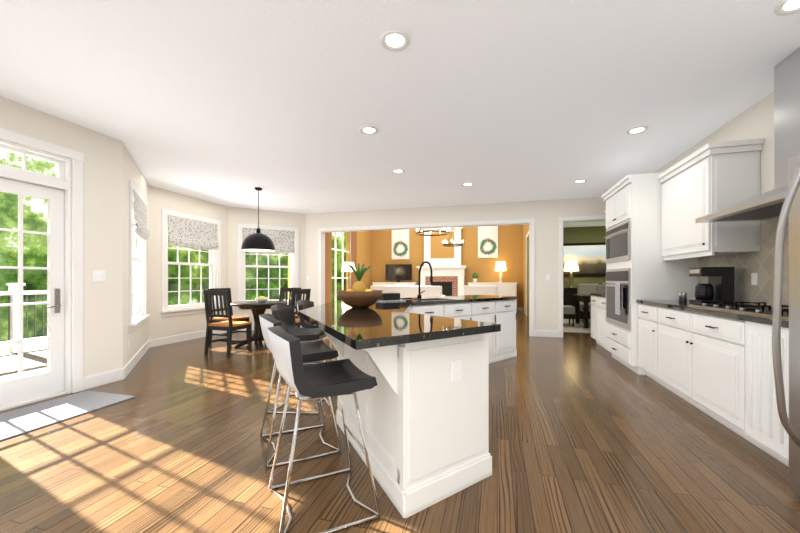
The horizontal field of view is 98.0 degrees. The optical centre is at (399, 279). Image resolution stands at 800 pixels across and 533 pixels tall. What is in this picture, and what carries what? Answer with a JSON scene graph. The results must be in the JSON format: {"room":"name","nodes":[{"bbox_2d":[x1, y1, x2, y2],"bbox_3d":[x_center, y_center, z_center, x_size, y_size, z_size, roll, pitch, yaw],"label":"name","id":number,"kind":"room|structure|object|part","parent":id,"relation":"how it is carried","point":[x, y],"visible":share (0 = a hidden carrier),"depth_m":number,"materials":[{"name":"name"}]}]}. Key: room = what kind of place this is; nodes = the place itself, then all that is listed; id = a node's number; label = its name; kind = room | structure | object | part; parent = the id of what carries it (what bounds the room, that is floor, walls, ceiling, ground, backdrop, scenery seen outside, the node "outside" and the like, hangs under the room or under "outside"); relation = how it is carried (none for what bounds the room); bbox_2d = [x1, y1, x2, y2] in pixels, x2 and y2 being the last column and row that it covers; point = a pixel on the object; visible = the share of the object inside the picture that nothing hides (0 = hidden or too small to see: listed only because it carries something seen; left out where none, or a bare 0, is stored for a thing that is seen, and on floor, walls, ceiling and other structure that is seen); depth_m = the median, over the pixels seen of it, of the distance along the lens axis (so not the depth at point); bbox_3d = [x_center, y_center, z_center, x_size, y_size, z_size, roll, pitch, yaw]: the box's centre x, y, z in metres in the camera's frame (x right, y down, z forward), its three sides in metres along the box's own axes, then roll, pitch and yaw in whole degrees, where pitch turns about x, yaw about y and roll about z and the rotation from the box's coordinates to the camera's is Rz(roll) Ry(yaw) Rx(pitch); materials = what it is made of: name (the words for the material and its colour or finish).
{"room":"kitchen","nodes":[
{"label":"kitchen","id":0,"kind":"room"},
{"bbox_2d":[0,96,305,392],"bbox_3d":[-4.069,-0.220,3.946,1.660,2.740,9.813,0,0,16],"label":"wall","id":1,"kind":"structure","parent":0,"point":[103,249],"depth_m":3.94,"materials":[{"name":"beige paint"}]},
{"bbox_2d":[0,144,64,406],"bbox_3d":[-3.487,-0.035,3.092,0.109,2.310,0.860,0,0,16],"label":"door","id":2,"kind":"structure","parent":1,"relation":"in","point":[21,387],"depth_m":3.35,"materials":[{"name":"white"}]},
{"bbox_2d":[93,270,104,280],"bbox_3d":[-3.253,-0.040,3.765,0.009,0.120,0.120,0,0,16],"label":"switch plate","id":3,"kind":"object","parent":1,"relation":"attached to","point":[98,275],"depth_m":3.76,"materials":[{"name":"white plastic"}]},
{"bbox_2d":[134,190,149,239],"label":"shades","id":4,"kind":"object","parent":1,"relation":"attached to","point":[140,209],"depth_m":4.83,"materials":[{"name":"fabric"}]},
{"bbox_2d":[168,215,218,249],"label":"shades","id":5,"kind":"object","parent":1,"relation":"attached to","point":[185,232],"depth_m":6.64,"materials":[{"name":"fabric"}]},
{"bbox_2d":[243,229,294,253],"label":"shades","id":6,"kind":"object","parent":1,"relation":"attached to","point":[284,241],"depth_m":8.09,"materials":[{"name":"fabric"}]},
{"bbox_2d":[0,128,605,410],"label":"trim","id":7,"kind":"structure","parent":1,"relation":"attached to","point":[80,382],"depth_m":5.38,"materials":[{"name":"white wood"}]},
{"bbox_3d":[-3.542,-0.300,6.518,1.222,1.630,4.090,0,0,16],"label":"window bay sashes","id":8,"kind":"part","parent":7,"relation":"part of","materials":[{"name":"white wood"}]},
{"bbox_2d":[0,311,799,532],"bbox_3d":[2.206,1.210,5.614,12.770,0.120,17.000,0,0,16],"label":"floor","id":9,"kind":"structure","parent":0,"point":[588,433],"depth_m":2.19,"materials":[{"name":"brown wood"}]},
{"bbox_2d":[0,390,135,440],"bbox_3d":[-3.073,1.144,2.846,0.650,0.012,1.330,0,0,16],"label":"area rug","id":10,"kind":"object","parent":9,"relation":"on","point":[17,422],"visible":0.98,"depth_m":3.00,"materials":[{"name":"grey fabric"}]},
{"bbox_2d":[203,290,251,356],"bbox_3d":[-2.682,0.655,5.439,0.476,0.990,0.498,0,0,20],"label":"chair","id":11,"kind":"object","parent":9,"relation":"on","point":[229,326],"visible":1,"depth_m":5.28,"materials":[{"name":"black wood"}]},
{"bbox_2d":[208,288,249,344],"bbox_3d":[-3.078,0.655,6.275,0.498,0.990,0.476,0,0,20],"label":"chair","id":12,"kind":"object","parent":9,"relation":"on","point":[234,318],"visible":0.52,"depth_m":6.21,"materials":[{"name":"black wood"}]},
{"bbox_2d":[231,301,286,349],"bbox_3d":[-2.462,0.772,6.055,0.960,0.755,0.960,0,0,16],"label":"table","id":13,"kind":"object","parent":9,"relation":"on","point":[257,308],"visible":0.85,"depth_m":5.94,"materials":[{"name":"black wood"}]},
{"bbox_2d":[255,296,267,301],"bbox_3d":[-2.409,0.342,6.061,0.230,0.104,0.230,0,0,16],"label":"bowl","id":14,"kind":"object","parent":13,"relation":"on","point":[261,299],"visible":1,"depth_m":6.00,"materials":[{"name":"white ceramic"}]},
{"bbox_2d":[279,287,300,327],"bbox_3d":[-2.243,0.655,6.671,0.476,0.990,0.498,0,0,20],"label":"chair","id":15,"kind":"object","parent":9,"relation":"on","point":[283,290],"visible":0.25,"depth_m":6.88,"materials":[{"name":"black wood"}]},
{"bbox_2d":[267,304,327,413],"bbox_3d":[-0.923,0.690,3.213,0.495,0.920,0.476,0,0,2],"label":"stool","id":16,"kind":"object","parent":9,"relation":"on","point":[284,314],"visible":0.52,"depth_m":3.23,"materials":[{"name":"black leather"}]},
{"bbox_2d":[259,313,340,467],"bbox_3d":[-0.714,0.690,2.419,0.495,0.920,0.476,0,0,-25],"label":"stool","id":17,"kind":"object","parent":9,"relation":"on","point":[314,352],"visible":0.58,"depth_m":2.30,"materials":[{"name":"black leather"}]},
{"bbox_2d":[290,289,310,325],"bbox_3d":[-1.846,0.655,5.836,0.498,0.990,0.476,0,0,20],"label":"chair","id":18,"kind":"object","parent":9,"relation":"on","point":[294,292],"visible":0.27,"depth_m":5.70,"materials":[{"name":"black wood"}]},
{"bbox_2d":[296,300,333,360],"bbox_3d":[-0.901,0.690,3.912,0.495,0.920,0.476,0,0,2],"label":"stool","id":19,"kind":"object","parent":9,"relation":"on","point":[303,304],"visible":0.15,"depth_m":3.73,"materials":[{"name":"black leather"}]},
{"bbox_2d":[268,326,380,532],"bbox_3d":[-0.415,0.690,1.786,0.495,0.920,0.476,0,0,-25],"label":"stool","id":20,"kind":"object","parent":9,"relation":"on","point":[306,382],"visible":1,"depth_m":1.65,"materials":[{"name":"black leather"}]},
{"bbox_2d":[341,262,355,288],"bbox_3d":[-1.597,0.310,10.828,0.480,1.680,0.480,0,0,16],"label":"floor lamp","id":21,"kind":"object","parent":9,"relation":"on","point":[346,268],"visible":0.69,"depth_m":10.69,"materials":[{"name":"white fabric"}]},
{"bbox_2d":[372,282,417,285],"bbox_3d":[-0.188,0.630,13.586,1.730,1.040,0.520,0,0,16],"label":"console","id":22,"kind":"object","parent":9,"relation":"on","point":[395,283],"visible":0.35,"depth_m":13.34,"materials":[{"name":"white paint"}]},
{"bbox_2d":[385,264,411,281],"bbox_3d":[-0.054,-0.240,13.528,1.060,0.699,0.200,0,0,16],"label":"tv","id":23,"kind":"object","parent":22,"relation":"on","point":[398,272],"visible":1,"depth_m":13.51,"materials":[{"name":"black"}]},
{"bbox_2d":[370,286,444,297],"bbox_3d":[0.247,0.665,10.366,2.100,0.970,0.900,0,0,16],"label":"sofa","id":24,"kind":"object","parent":9,"relation":"on","point":[412,291],"visible":0.1,"depth_m":9.88,"materials":[{"name":"white fabric"}]},
{"bbox_2d":[336,349,497,517],"bbox_3d":[0.265,0.720,3.745,2.064,0.860,4.285,0,0,16],"label":"kitchen island","id":25,"kind":"object","parent":9,"relation":"on","point":[423,404],"depth_m":1.85,"materials":[{"name":"white wood"}]},
{"bbox_2d":[298,293,517,360],"bbox_3d":[0.217,0.270,3.661,2.130,0.041,4.510,0,0,16],"label":"island countertop","id":26,"kind":"structure","parent":25,"relation":"on","point":[461,325],"depth_m":2.18,"materials":[{"name":"black stone"}]},
{"bbox_2d":[337,263,382,307],"bbox_3d":[-0.357,0.052,3.111,0.410,0.395,0.410,0,0,16],"label":"fruit bowl","id":27,"kind":"object","parent":26,"relation":"on","point":[358,295],"visible":1,"depth_m":3.00,"materials":[{"name":"brown wood"}]},
{"bbox_2d":[378,293,405,301],"bbox_3d":[-0.132,0.204,4.065,0.320,0.090,0.240,0,0,-37],"label":"dish mat","id":28,"kind":"object","parent":26,"relation":"on","point":[388,297],"visible":0.79,"depth_m":3.96,"materials":[{"name":"black"}]},
{"bbox_2d":[417,227,466,295],"bbox_3d":[1.541,-0.948,12.958,1.840,4.196,0.800,0,0,16],"label":"fireplace","id":29,"kind":"object","parent":9,"relation":"on","point":[448,272],"visible":0.54,"depth_m":13.03,"materials":[{"name":"white paint"}]},
{"bbox_2d":[464,285,496,295],"bbox_3d":[2.350,0.660,10.090,0.900,0.980,0.900,0,0,16],"label":"armchair","id":30,"kind":"object","parent":9,"relation":"on","point":[478,290],"visible":0.17,"depth_m":9.66,"materials":[{"name":"white fabric"}]},
{"bbox_2d":[468,282,516,311],"bbox_3d":[3.337,0.630,12.602,1.710,1.040,0.520,0,0,16],"label":"console","id":31,"kind":"object","parent":9,"relation":"on","point":[506,289],"visible":0.38,"depth_m":12.25,"materials":[{"name":"white paint"}]},
{"bbox_2d":[472,273,477,281],"bbox_3d":[2.760,-0.076,12.773,0.238,0.370,0.241,0,0,16],"label":"plant pot","id":32,"kind":"object","parent":31,"relation":"on","point":[474,275],"visible":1,"depth_m":12.71,"materials":[{"name":"white paint"}]},
{"bbox_2d":[495,261,505,282],"bbox_3d":[3.624,-0.266,12.532,0.400,0.750,0.400,0,0,16],"label":"table lamp","id":33,"kind":"object","parent":31,"relation":"on","point":[500,266],"visible":1,"depth_m":12.39,"materials":[{"name":"white fabric"}]},
{"bbox_2d":[563,319,590,332],"bbox_3d":[5.388,1.144,8.515,3.400,0.012,2.700,0,0,16],"label":"dining rug","id":34,"kind":"object","parent":9,"relation":"on","point":[576,328],"depth_m":8.25,"materials":[{"name":"beige fabric"}]},
{"bbox_2d":[563,305,574,325],"bbox_3d":[4.015,0.628,8.690,0.560,1.020,0.520,0,0,16],"label":"dining chair","id":35,"kind":"object","parent":34,"relation":"on","point":[569,309],"visible":0.25,"depth_m":8.41,"materials":[{"name":"grey fabric"}]},
{"bbox_2d":[572,294,591,327],"bbox_3d":[5.479,0.759,8.282,2.300,0.758,1.100,0,0,16],"label":"dining table","id":36,"kind":"object","parent":34,"relation":"on","point":[585,299],"visible":0.35,"depth_m":8.18,"materials":[{"name":"black wood"}]},
{"bbox_2d":[577,284,598,321],"bbox_3d":[5.100,0.628,9.343,0.520,1.020,0.560,0,0,16],"label":"dining chair","id":37,"kind":"object","parent":34,"relation":"on","point":[586,288],"visible":0.21,"depth_m":9.52,"materials":[{"name":"grey fabric"}]},
{"bbox_2d":[590,285,605,315],"bbox_3d":[4.509,0.628,7.597,0.520,1.020,0.560,0,0,16],"label":"dining chair","id":38,"kind":"object","parent":34,"relation":"on","point":[600,288],"visible":0.1,"depth_m":7.38,"materials":[{"name":"grey fabric"}]},
{"bbox_2d":[563,288,590,318],"bbox_3d":[5.452,0.700,10.231,1.840,0.900,0.520,0,0,16],"label":"sideboard","id":39,"kind":"object","parent":9,"relation":"on","point":[568,298],"depth_m":10.13,"materials":[{"name":"black wood"}]},
{"bbox_2d":[564,261,578,287],"bbox_3d":[5.086,-0.151,10.333,0.420,0.800,0.420,0,0,16],"label":"lamp","id":40,"kind":"object","parent":39,"relation":"on","point":[571,266],"visible":0.98,"depth_m":10.21,"materials":[{"name":"white fabric"}]},
{"bbox_2d":[590,172,697,374],"bbox_3d":[3.394,-0.060,5.204,0.752,2.420,2.230,0,0,16],"label":"oven cabinet","id":41,"kind":"object","parent":9,"relation":"on","point":[637,267],"visible":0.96,"depth_m":4.21,"materials":[{"name":"white painted wood"}]},
{"bbox_2d":[615,283,622,314],"bbox_3d":[2.810,0.247,4.469,0.034,0.406,0.180,0,0,16],"label":"hanging towel","id":42,"kind":"object","parent":41,"relation":"hanging from","point":[618,296],"visible":0.9,"depth_m":4.45,"materials":[{"name":"white fabric"}]},
{"bbox_2d":[638,303,655,380],"bbox_3d":[3.083,0.715,3.851,0.625,0.870,0.538,0,0,16],"label":"base cabinet","id":43,"kind":"object","parent":9,"relation":"on","point":[646,311],"depth_m":3.92,"materials":[{"name":"white wood"}]},
{"bbox_2d":[656,303,687,401],"bbox_3d":[2.920,0.715,3.267,0.625,0.870,0.675,0,0,16],"label":"base cabinet","id":44,"kind":"object","parent":9,"relation":"on","point":[671,322],"depth_m":3.36,"materials":[{"name":"white wood"}]},
{"bbox_2d":[688,311,739,434],"bbox_3d":[2.739,0.715,2.619,0.625,0.870,0.670,0,0,16],"label":"base cabinet","id":45,"kind":"object","parent":9,"relation":"on","point":[716,364],"depth_m":2.69,"materials":[{"name":"white wood"}]},
{"bbox_2d":[636,299,788,326],"bbox_3d":[2.824,0.260,2.937,0.631,0.040,2.438,0,0,16],"label":"countertop","id":46,"kind":"structure","parent":45,"relation":"on","point":[663,303],"depth_m":2.76,"materials":[{"name":"black stone"}]},
{"bbox_2d":[679,292,686,301],"bbox_3d":[3.075,0.189,3.762,0.046,0.100,0.048,0,0,16],"label":"shaker","id":47,"kind":"object","parent":46,"relation":"on","point":[682,296],"visible":0.96,"depth_m":3.73,"materials":[{"name":"silver metal"}]},
{"bbox_2d":[689,267,733,304],"bbox_3d":[3.048,0.059,3.416,0.265,0.359,0.220,0,0,16],"label":"coffee maker","id":48,"kind":"object","parent":46,"relation":"on","point":[719,287],"visible":0.96,"depth_m":3.34,"materials":[{"name":"black plastic"}]},
{"bbox_2d":[689,301,788,318],"bbox_3d":[2.714,0.214,2.544,0.480,0.049,1.200,0,0,16],"label":"cooktop","id":49,"kind":"object","parent":46,"relation":"in","point":[763,310],"visible":0.77,"depth_m":2.60,"materials":[{"name":"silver metal"}]},
{"bbox_2d":[740,319,788,466],"bbox_3d":[2.573,0.715,2.030,0.628,0.870,0.555,0,0,16],"label":"base cabinet","id":50,"kind":"object","parent":9,"relation":"on","point":[761,425],"depth_m":2.22,"materials":[{"name":"white wood"}]},
{"bbox_2d":[772,154,799,495],"bbox_3d":[2.253,0.250,1.333,0.868,1.800,0.940,0,0,16],"label":"fridge","id":51,"kind":"object","parent":9,"relation":"on","point":[791,210],"visible":1,"depth_m":1.80,"materials":[{"name":"grey metal"}]},
{"bbox_2d":[0,0,799,227],"bbox_3d":[1.555,-2.380,5.328,11.670,1.580,16.100,0,0,16],"label":"ceiling","id":52,"kind":"structure","parent":0,"point":[235,103],"depth_m":2.88,"materials":[{"name":"white paint"}]},
{"bbox_2d":[241,187,274,251],"bbox_3d":[-2.462,-1.048,6.055,0.550,1.083,0.550,0,0,16],"label":"pendant lamp","id":53,"kind":"object","parent":52,"relation":"hanging from","point":[258,241],"visible":1,"depth_m":5.90,"materials":[{"name":"black metal"}]},
{"bbox_2d":[360,126,377,134],"bbox_3d":[-0.330,-1.583,3.701,0.198,0.011,0.198,0,0,-29],"label":"recessed light","id":54,"kind":"object","parent":52,"relation":"in","point":[368,130],"depth_m":3.70,"materials":[{"name":"white paint"}]},
{"bbox_2d":[380,29,409,50],"bbox_3d":[-0.033,-1.583,2.310,0.198,0.011,0.198,0,0,7],"label":"recessed light","id":55,"kind":"object","parent":52,"relation":"in","point":[394,40],"depth_m":2.30,"materials":[{"name":"white paint"}]},
{"bbox_2d":[391,169,404,173],"bbox_3d":[-0.030,-1.583,5.100,0.198,0.011,0.197,0,0,7],"label":"recessed light","id":56,"kind":"object","parent":52,"relation":"in","point":[397,171],"depth_m":5.10,"materials":[{"name":"white paint"}]},
{"bbox_2d":[416,228,462,246],"bbox_3d":[1.314,-2.095,11.475,1.452,1.889,1.694,0,0,16],"label":"chandelier","id":57,"kind":"object","parent":52,"relation":"hanging from","point":[448,245],"visible":0.94,"depth_m":11.61,"materials":[{"name":"black metal"}]},
{"bbox_2d":[462,182,473,185],"bbox_3d":[1.132,-1.583,5.794,0.198,0.011,0.198,0,0,7],"label":"recessed light","id":58,"kind":"object","parent":52,"relation":"in","point":[468,183],"depth_m":5.78,"materials":[{"name":"white paint"}]},
{"bbox_2d":[573,179,586,182],"bbox_3d":[2.906,-1.583,5.618,0.198,0.011,0.198,0,0,7],"label":"recessed light","id":59,"kind":"object","parent":52,"relation":"in","point":[581,180],"depth_m":5.61,"materials":[{"name":"white paint"}]},
{"bbox_2d":[626,126,647,134],"bbox_3d":[2.521,-1.583,3.701,0.198,0.011,0.198,0,0,7],"label":"recessed light","id":60,"kind":"object","parent":52,"relation":"in","point":[640,129],"depth_m":3.70,"materials":[{"name":"white paint"}]},
{"bbox_2d":[773,0,799,15],"bbox_3d":[2.278,-1.583,1.987,0.198,0.011,0.197,0,0,7],"label":"recessed light","id":61,"kind":"object","parent":52,"relation":"in","point":[785,7],"depth_m":2.03,"materials":[{"name":"white paint"}]},
{"bbox_2d":[288,225,605,313],"bbox_3d":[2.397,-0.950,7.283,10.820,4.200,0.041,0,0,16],"label":"wall","id":62,"kind":"structure","parent":0,"point":[374,250],"depth_m":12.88,"materials":[{"name":"brown paint"}]},
{"bbox_2d":[325,231,356,302],"bbox_3d":[-1.862,-0.395,11.276,0.032,3.050,2.600,0,0,16],"label":"curtain","id":63,"kind":"object","parent":62,"relation":"hanging from","point":[328,267],"visible":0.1,"depth_m":10.48,"materials":[{"name":"brown fabric"}]},
{"bbox_2d":[332,232,350,300],"bbox_3d":[-1.956,-0.450,11.302,0.094,2.780,1.792,0,0,16],"label":"trim","id":64,"kind":"structure","parent":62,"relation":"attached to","point":[335,277],"depth_m":11.06,"materials":[{"name":"white wood"}]},
{"bbox_2d":[392,229,408,258],"bbox_3d":[0.016,-1.450,13.780,0.720,1.300,0.032,0,0,16],"label":"art","id":65,"kind":"object","parent":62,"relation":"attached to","point":[400,244],"visible":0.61,"depth_m":13.76,"materials":[{"name":"white paper"}]},
{"bbox_2d":[478,226,497,257],"bbox_3d":[3.253,-1.450,12.877,0.720,1.300,0.032,0,0,16],"label":"art","id":66,"kind":"object","parent":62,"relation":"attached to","point":[487,241],"visible":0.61,"depth_m":12.86,"materials":[{"name":"white paper"}]},
{"bbox_2d":[563,242,605,275],"bbox_3d":[5.520,-0.600,10.473,1.500,1.000,0.050,0,0,16],"label":"framed picture","id":67,"kind":"object","parent":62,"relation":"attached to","point":[590,258],"visible":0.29,"depth_m":10.43,"materials":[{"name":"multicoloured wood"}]},
{"bbox_2d":[306,197,605,330],"bbox_3d":[1.032,-0.220,7.582,6.910,2.740,0.160,0,0,16],"label":"wall","id":68,"kind":"structure","parent":0,"point":[545,214],"depth_m":7.13,"materials":[{"name":"beige paint"}]},
{"bbox_2d":[527,236,528,317],"bbox_3d":[3.488,-0.220,9.033,0.040,2.740,3.900,0,0,16],"label":"wall","id":69,"kind":"structure","parent":0,"point":[528,236],"depth_m":10.49,"materials":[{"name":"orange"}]},
{"bbox_2d":[526,232,528,315],"bbox_3d":[3.704,-0.120,9.815,0.104,2.540,2.492,0,0,16],"label":"trim","id":70,"kind":"structure","parent":69,"relation":"attached to","point":[527,235],"depth_m":10.93,"materials":[{"name":"white wood"}]},
{"bbox_2d":[654,91,773,283],"bbox_3d":[2.978,-0.220,2.003,0.160,2.740,9.860,0,0,16],"label":"wall","id":71,"kind":"structure","parent":0,"point":[755,121],"depth_m":3.12,"materials":[{"name":"beige paint"}]},
{"bbox_2d":[658,138,763,260],"bbox_3d":[3.122,-0.728,3.586,0.406,1.015,1.026,0,0,16],"label":"upper cabinet","id":72,"kind":"object","parent":71,"relation":"attached to","point":[708,178],"visible":0.96,"depth_m":3.19,"materials":[{"name":"white wood"}]},
{"bbox_2d":[699,216,788,307],"bbox_3d":[3.423,-0.230,3.909,0.008,0.940,4.630,0,0,16],"label":"tile backsplash","id":73,"kind":"structure","parent":71,"relation":"attached to","point":[753,276],"depth_m":3.09,"materials":[{"name":"beige tile"}]},
{"bbox_2d":[695,47,799,222],"bbox_3d":[2.756,-1.048,2.480,0.516,1.079,1.260,0,0,16],"label":"range hood","id":74,"kind":"object","parent":71,"relation":"attached to","point":[765,206],"visible":0.92,"depth_m":2.51,"materials":[{"name":"silver metal"}]},
{"label":"outside","id":75,"kind":"structure","parent":0,"visible":0},
{"bbox_2d":[0,283,46,380],"bbox_3d":[-5.569,0.685,3.891,4.180,1.250,7.500,0,0,16],"label":"deck","id":76,"kind":"object","parent":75,"point":[32,354],"depth_m":5.63,"materials":[{"name":"white wood"}]},
{"bbox_2d":[0,149,345,341],"bbox_3d":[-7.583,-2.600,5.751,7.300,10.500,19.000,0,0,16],"label":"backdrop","id":77,"kind":"structure","parent":75,"point":[33,204],"depth_m":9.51,"materials":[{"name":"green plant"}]}
]}

